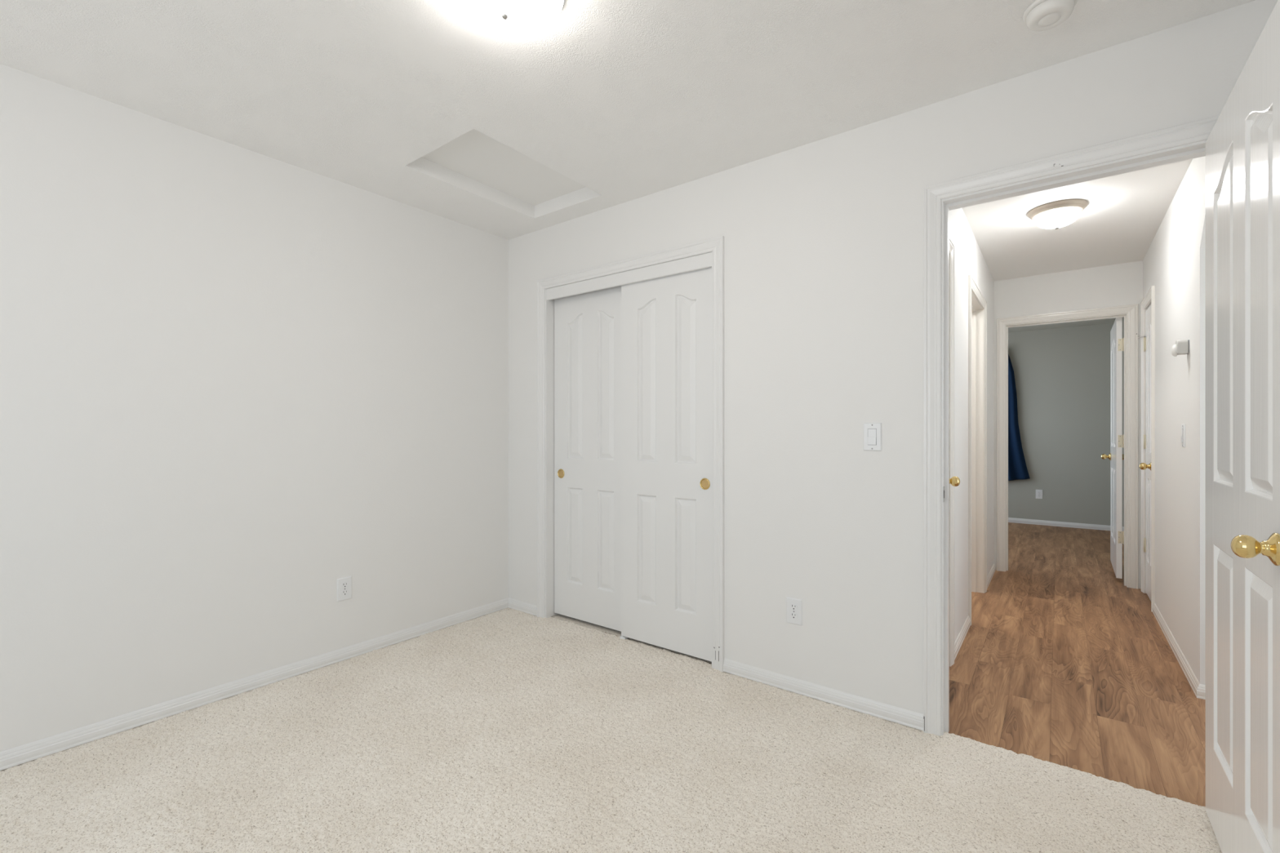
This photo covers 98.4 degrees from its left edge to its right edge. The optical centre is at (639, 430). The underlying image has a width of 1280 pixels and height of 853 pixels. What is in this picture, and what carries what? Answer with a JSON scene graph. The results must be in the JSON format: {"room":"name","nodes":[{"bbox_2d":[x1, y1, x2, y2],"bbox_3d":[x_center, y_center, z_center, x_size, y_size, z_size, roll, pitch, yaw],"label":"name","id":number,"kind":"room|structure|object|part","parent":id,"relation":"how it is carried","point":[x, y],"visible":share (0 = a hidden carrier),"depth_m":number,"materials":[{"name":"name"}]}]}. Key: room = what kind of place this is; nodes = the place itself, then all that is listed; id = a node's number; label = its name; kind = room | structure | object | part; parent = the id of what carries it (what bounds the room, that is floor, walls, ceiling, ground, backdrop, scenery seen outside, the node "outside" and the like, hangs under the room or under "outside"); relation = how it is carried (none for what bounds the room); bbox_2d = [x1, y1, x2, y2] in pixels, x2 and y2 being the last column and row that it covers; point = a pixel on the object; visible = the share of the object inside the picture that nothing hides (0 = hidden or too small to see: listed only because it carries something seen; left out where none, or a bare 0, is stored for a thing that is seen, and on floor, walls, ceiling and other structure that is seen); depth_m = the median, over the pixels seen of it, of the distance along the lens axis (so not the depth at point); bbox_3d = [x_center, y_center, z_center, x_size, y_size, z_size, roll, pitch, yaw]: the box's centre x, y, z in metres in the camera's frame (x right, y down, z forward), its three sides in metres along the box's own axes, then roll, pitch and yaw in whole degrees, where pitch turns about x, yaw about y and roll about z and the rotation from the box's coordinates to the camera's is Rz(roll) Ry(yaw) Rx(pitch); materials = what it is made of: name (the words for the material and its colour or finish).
{"room":"empty bedroom","nodes":[
{"label":"empty bedroom","id":0,"kind":"room"},
{"bbox_2d":[0,63,508,751],"bbox_3d":[-1.920,0.001,2.391,0.120,2.540,4.940,0,0,37],"label":"wall","id":1,"kind":"structure","parent":0,"point":[237,384],"depth_m":2.39,"materials":[{"name":"white paint"}]},
{"bbox_2d":[0,597,508,770],"bbox_3d":[-2.079,1.141,2.073,0.012,0.060,4.000,0,0,37],"label":"baseboard","id":2,"kind":"structure","parent":1,"relation":"attached to","point":[34,750],"depth_m":2.39,"materials":[{"name":"white wood"}]},
{"bbox_2d":[337,576,351,601],"bbox_3d":[-1.511,0.809,2.824,0.008,0.115,0.072,0,0,37],"label":"wall outlet","id":3,"kind":"object","parent":1,"relation":"attached to","point":[344,584],"visible":1,"depth_m":2.82,"materials":[{"name":"white plastic"}]},
{"bbox_2d":[341,589,348,595],"bbox_3d":[-1.510,0.829,2.823,0.005,0.028,0.034,0,0,37],"label":"receptacle","id":4,"kind":"object","parent":3,"relation":"attached to","point":[344,592],"depth_m":2.82,"materials":[{"name":"grey plastic"}]},
{"bbox_2d":[341,582,348,588],"bbox_3d":[-1.510,0.790,2.823,0.005,0.028,0.034,0,0,37],"label":"receptacle","id":5,"kind":"object","parent":3,"relation":"attached to","point":[344,584],"depth_m":2.82,"materials":[{"name":"grey plastic"}]},
{"bbox_2d":[0,522,1222,852],"bbox_3d":[1.737,1.218,3.123,4.820,0.105,10.290,0,0,37],"label":"floor","id":6,"kind":"structure","parent":0,"point":[508,730],"depth_m":1.99,"materials":[{"name":"beige carpet"}]},
{"bbox_2d":[620,635,629,639],"bbox_3d":[-0.086,1.164,3.125,0.035,0.022,0.048,0,0,37],"label":"guide","id":7,"kind":"object","parent":6,"relation":"on","point":[622,637],"visible":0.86,"depth_m":3.11,"materials":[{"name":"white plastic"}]},
{"bbox_2d":[0,0,1254,332],"bbox_3d":[1.653,-1.306,3.112,4.940,0.075,10.410,0,0,37],"label":"ceiling","id":8,"kind":"structure","parent":0,"point":[626,100],"depth_m":2.00,"materials":[{"name":"white paint"}]},
{"bbox_2d":[421,128,586,205],"bbox_3d":[-0.664,-1.354,2.808,0.596,0.020,0.878,0,0,37],"label":"attic hatch","id":9,"kind":"object","parent":8,"relation":"attached to","point":[473,154],"visible":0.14,"depth_m":2.83,"materials":[{"name":"white paint"}]},
{"bbox_2d":[450,0,564,37],"bbox_3d":[-0.381,-1.215,1.555,0.344,0.109,0.344,0,0,37],"label":"ceiling lamp","id":10,"kind":"object","parent":8,"relation":"attached to","point":[503,18],"visible":1,"depth_m":1.57,"materials":[{"name":"white glass"}]},
{"bbox_2d":[1022,0,1077,31],"bbox_3d":[1.227,-1.249,1.653,0.132,0.040,0.132,0,0,37],"label":"smoke detector","id":11,"kind":"object","parent":8,"relation":"attached to","point":[1040,15],"visible":1,"depth_m":1.64,"materials":[{"name":"white plastic"}]},
{"bbox_2d":[1027,199,1088,229],"bbox_3d":[2.385,-1.211,3.158,0.276,0.116,0.276,0,0,37],"label":"ceiling lamp","id":12,"kind":"object","parent":8,"relation":"attached to","point":[1055,215],"visible":1,"depth_m":3.09,"materials":[{"name":"beige glass"}]},
{"bbox_3d":[2.385,-1.202,3.158,0.216,0.066,0.216,0,0,37],"label":"lamp shade","id":13,"kind":"part","parent":12,"relation":"part of","materials":[{"name":"white glass"}]},
{"bbox_2d":[508,0,1277,714],"bbox_3d":[0.570,0.001,2.644,3.540,2.540,0.115,0,0,37],"label":"wall","id":14,"kind":"structure","parent":0,"point":[824,237],"depth_m":2.37,"materials":[{"name":"white paint"}]},
{"bbox_2d":[554,285,621,631],"bbox_3d":[-0.293,0.158,3.328,0.607,1.992,0.037,0,0,37],"label":"door","id":15,"kind":"structure","parent":14,"relation":"in","point":[588,325],"depth_m":3.32,"materials":[{"name":"white paint"}]},
{"bbox_2d":[558,470,563,477],"bbox_3d":[-0.495,0.269,3.464,0.047,0.047,0.002,0,0,37],"label":"door pull","id":16,"kind":"object","parent":15,"relation":"on","point":[560,472],"depth_m":3.46,"materials":[{"name":"gold metal"}]},
{"bbox_2d":[537,235,724,672],"bbox_3d":[-0.086,0.114,3.132,1.323,2.122,0.132,0,0,37],"label":"trim","id":17,"kind":"structure","parent":14,"relation":"attached to","point":[708,253],"depth_m":3.06,"materials":[{"name":"white wood"}]},
{"bbox_2d":[621,266,711,662],"bbox_3d":[0.145,0.162,2.947,0.607,1.992,0.037,0,0,37],"label":"door","id":18,"kind":"structure","parent":14,"relation":"in","point":[666,322],"depth_m":2.93,"materials":[{"name":"white paint"}]},
{"bbox_3d":[0.328,0.269,2.788,0.058,0.058,0.006,0,0,37],"label":"finger pull","id":19,"kind":"part","parent":18,"relation":"part of","materials":[{"name":"gold metal"}]},
{"bbox_2d":[701,479,709,488],"bbox_3d":[0.329,0.269,2.789,0.047,0.047,0.002,0,0,37],"label":"door pull","id":20,"kind":"object","parent":18,"relation":"on","point":[704,482],"depth_m":2.79,"materials":[{"name":"gold metal"}]},
{"bbox_2d":[508,598,923,730],"bbox_3d":[0.115,1.141,2.910,2.494,0.060,0.012,0,0,37],"label":"baseboard","id":21,"kind":"structure","parent":14,"relation":"attached to","point":[904,717],"depth_m":2.40,"materials":[{"name":"white wood"}]},
{"bbox_2d":[786,596,802,626],"bbox_3d":[0.691,0.810,2.475,0.072,0.115,0.008,0,0,37],"label":"wall outlet","id":22,"kind":"object","parent":14,"relation":"attached to","point":[793,606],"visible":1,"depth_m":2.47,"materials":[{"name":"white plastic"}]},
{"bbox_2d":[790,612,797,619],"bbox_3d":[0.690,0.830,2.474,0.034,0.028,0.005,0,0,37],"label":"receptacle","id":23,"kind":"object","parent":22,"relation":"attached to","point":[793,615],"depth_m":2.47,"materials":[{"name":"grey plastic"}]},
{"bbox_2d":[790,604,797,610],"bbox_3d":[0.690,0.791,2.474,0.034,0.028,0.005,0,0,37],"label":"receptacle","id":24,"kind":"object","parent":22,"relation":"attached to","point":[793,606],"depth_m":2.47,"materials":[{"name":"grey plastic"}]},
{"bbox_2d":[863,422,881,451],"bbox_3d":[0.956,0.025,2.272,0.071,0.115,0.010,0,0,37],"label":"light switch","id":25,"kind":"object","parent":14,"relation":"attached to","point":[872,431],"visible":1,"depth_m":2.27,"materials":[{"name":"white plastic"}]},
{"bbox_2d":[923,115,1219,736],"bbox_3d":[1.501,0.117,1.937,0.891,2.133,0.149,0,0,37],"label":"trim","id":26,"kind":"structure","parent":14,"relation":"attached to","point":[1186,141],"depth_m":2.13,"materials":[{"name":"white wood"}]},
{"bbox_3d":[1.174,0.246,2.133,0.001,0.060,0.028,0,0,37],"label":"strike plate","id":27,"kind":"part","parent":26,"relation":"part of","materials":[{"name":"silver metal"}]},
{"bbox_2d":[1205,0,1279,852],"bbox_3d":[1.510,0.140,1.370,0.171,2.042,0.780,0,0,37],"label":"door","id":28,"kind":"structure","parent":14,"relation":"in","point":[1242,146],"depth_m":1.32,"materials":[{"name":"white wood"}]},
{"bbox_3d":[1.274,0.242,1.144,0.068,0.067,0.067,0,0,37],"label":"knob","id":29,"kind":"part","parent":28,"relation":"part of","materials":[{"name":"gold metal"}]},
{"bbox_2d":[949,208,994,642],"bbox_3d":[2.039,0.001,3.509,0.115,2.540,3.040,0,0,37],"label":"wall","id":30,"kind":"structure","parent":0,"point":[969,260],"depth_m":3.23,"materials":[{"name":"white paint"}]},
{"bbox_2d":[949,236,954,666],"bbox_3d":[1.339,0.118,2.572,0.132,2.130,0.690,0,0,37],"label":"trim","id":31,"kind":"structure","parent":30,"relation":"attached to","point":[951,243],"depth_m":2.77,"materials":[{"name":"white wood"}]},
{"bbox_2d":[949,475,959,486],"bbox_3d":[1.391,0.146,2.533,0.103,2.050,0.554,0,0,37],"label":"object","id":32,"kind":"structure","parent":30,"relation":"in","point":[954,481],"depth_m":2.61,"materials":[{"name":"gold metal"}]},
{"bbox_2d":[954,563,995,660],"bbox_3d":[2.301,1.153,3.748,0.012,0.060,2.344,0,0,37],"label":"baseboard","id":33,"kind":"structure","parent":30,"relation":"attached to","point":[961,637],"depth_m":3.17,"materials":[{"name":"white wood"}]},
{"bbox_2d":[968,275,986,625],"bbox_3d":[2.228,0.118,3.743,0.132,2.130,0.895,0,0,37],"label":"trim","id":34,"kind":"structure","parent":30,"relation":"attached to","point":[977,304],"depth_m":4.03,"materials":[{"name":"white wood"}]},
{"bbox_2d":[1008,322,1124,526],"bbox_3d":[5.163,0.001,6.907,2.940,2.540,0.120,0,0,37],"label":"wall","id":35,"kind":"structure","parent":0,"point":[1062,375],"depth_m":6.79,"materials":[{"name":"grey paint"}]},
{"bbox_2d":[1008,348,1030,480],"bbox_3d":[4.583,-0.179,7.199,0.824,1.780,0.116,0,0,37],"label":"curtain","id":36,"kind":"object","parent":35,"relation":"hanging from","point":[1017,468],"visible":0.18,"depth_m":7.04,"materials":[{"name":"blue fabric"}]},
{"bbox_2d":[1035,489,1042,498],"bbox_3d":[5.018,0.799,6.937,0.072,0.115,0.008,0,0,37],"label":"wall outlet","id":37,"kind":"object","parent":35,"relation":"attached to","point":[1038,492],"visible":1,"depth_m":6.93,"materials":[{"name":"white plastic"}]},
{"bbox_2d":[1008,517,1124,531],"bbox_3d":[5.123,1.153,6.854,2.700,0.060,0.012,0,0,37],"label":"baseboard","id":38,"kind":"structure","parent":35,"relation":"attached to","point":[1104,527],"depth_m":6.80,"materials":[{"name":"white wood"}]},
{"bbox_2d":[994,260,1142,588],"bbox_3d":[3.059,0.001,4.715,3.640,2.540,0.115,0,0,37],"label":"wall","id":39,"kind":"structure","parent":0,"point":[1119,284],"depth_m":4.39,"materials":[{"name":"white paint"}]},
{"bbox_2d":[996,303,1138,589],"bbox_3d":[3.405,0.118,4.441,0.892,2.130,0.133,0,0,37],"label":"trim","id":40,"kind":"structure","parent":39,"relation":"attached to","point":[1130,313],"depth_m":4.21,"materials":[{"name":"white wood"}]},
{"bbox_2d":[1101,317,1124,578],"bbox_3d":[3.959,0.134,4.586,0.171,2.030,0.763,0,0,37],"label":"door","id":41,"kind":"structure","parent":39,"relation":"in","point":[1116,456],"depth_m":4.30,"materials":[{"name":"white wood"}]},
{"bbox_3d":[4.111,0.229,4.871,0.068,0.067,0.067,0,0,37],"label":"knob","id":42,"kind":"part","parent":41,"relation":"part of","materials":[{"name":"gold metal"}]},
{"bbox_2d":[1142,155,1205,684],"bbox_3d":[2.878,0.001,2.872,0.118,2.540,3.040,0,0,37],"label":"wall","id":43,"kind":"structure","parent":0,"point":[1174,263],"depth_m":2.79,"materials":[{"name":"white paint"}]},
{"bbox_2d":[1137,304,1151,600],"bbox_3d":[3.535,0.151,3.855,0.103,2.035,0.498,0,0,37],"label":"door","id":44,"kind":"structure","parent":43,"relation":"in","point":[1147,338],"depth_m":3.90,"materials":[{"name":"white wood"}]},
{"bbox_3d":[3.415,0.241,3.726,0.068,0.067,0.067,0,0,37],"label":"knob","id":45,"kind":"part","parent":44,"relation":"part of","materials":[{"name":"gold metal"}]},
{"bbox_2d":[1141,285,1155,612],"bbox_3d":[3.572,0.118,3.799,0.134,2.130,0.590,0,0,37],"label":"trim","id":46,"kind":"structure","parent":43,"relation":"attached to","point":[1149,299],"depth_m":3.61,"materials":[{"name":"white wood"}]},
{"bbox_2d":[1140,584,1205,699],"bbox_3d":[3.154,1.153,3.245,0.130,0.060,2.112,0,0,37],"label":"baseboard","id":47,"kind":"structure","parent":43,"relation":"attached to","point":[1199,690],"depth_m":2.78,"materials":[{"name":"white wood"}]},
{"bbox_2d":[1171,339,1189,356],"bbox_3d":[2.624,-0.402,2.683,0.059,0.079,0.067,0,0,37],"label":"wall sensor","id":48,"kind":"object","parent":43,"relation":"attached to","point":[1181,347],"visible":1,"depth_m":2.66,"materials":[{"name":"grey plastic"}]},
{"bbox_2d":[1180,424,1185,447],"bbox_3d":[2.709,0.025,2.755,0.010,0.115,0.071,0,0,37],"label":"light switch","id":49,"kind":"object","parent":43,"relation":"attached to","point":[1183,426],"visible":1,"depth_m":2.74,"materials":[{"name":"white plastic"}]}
]}

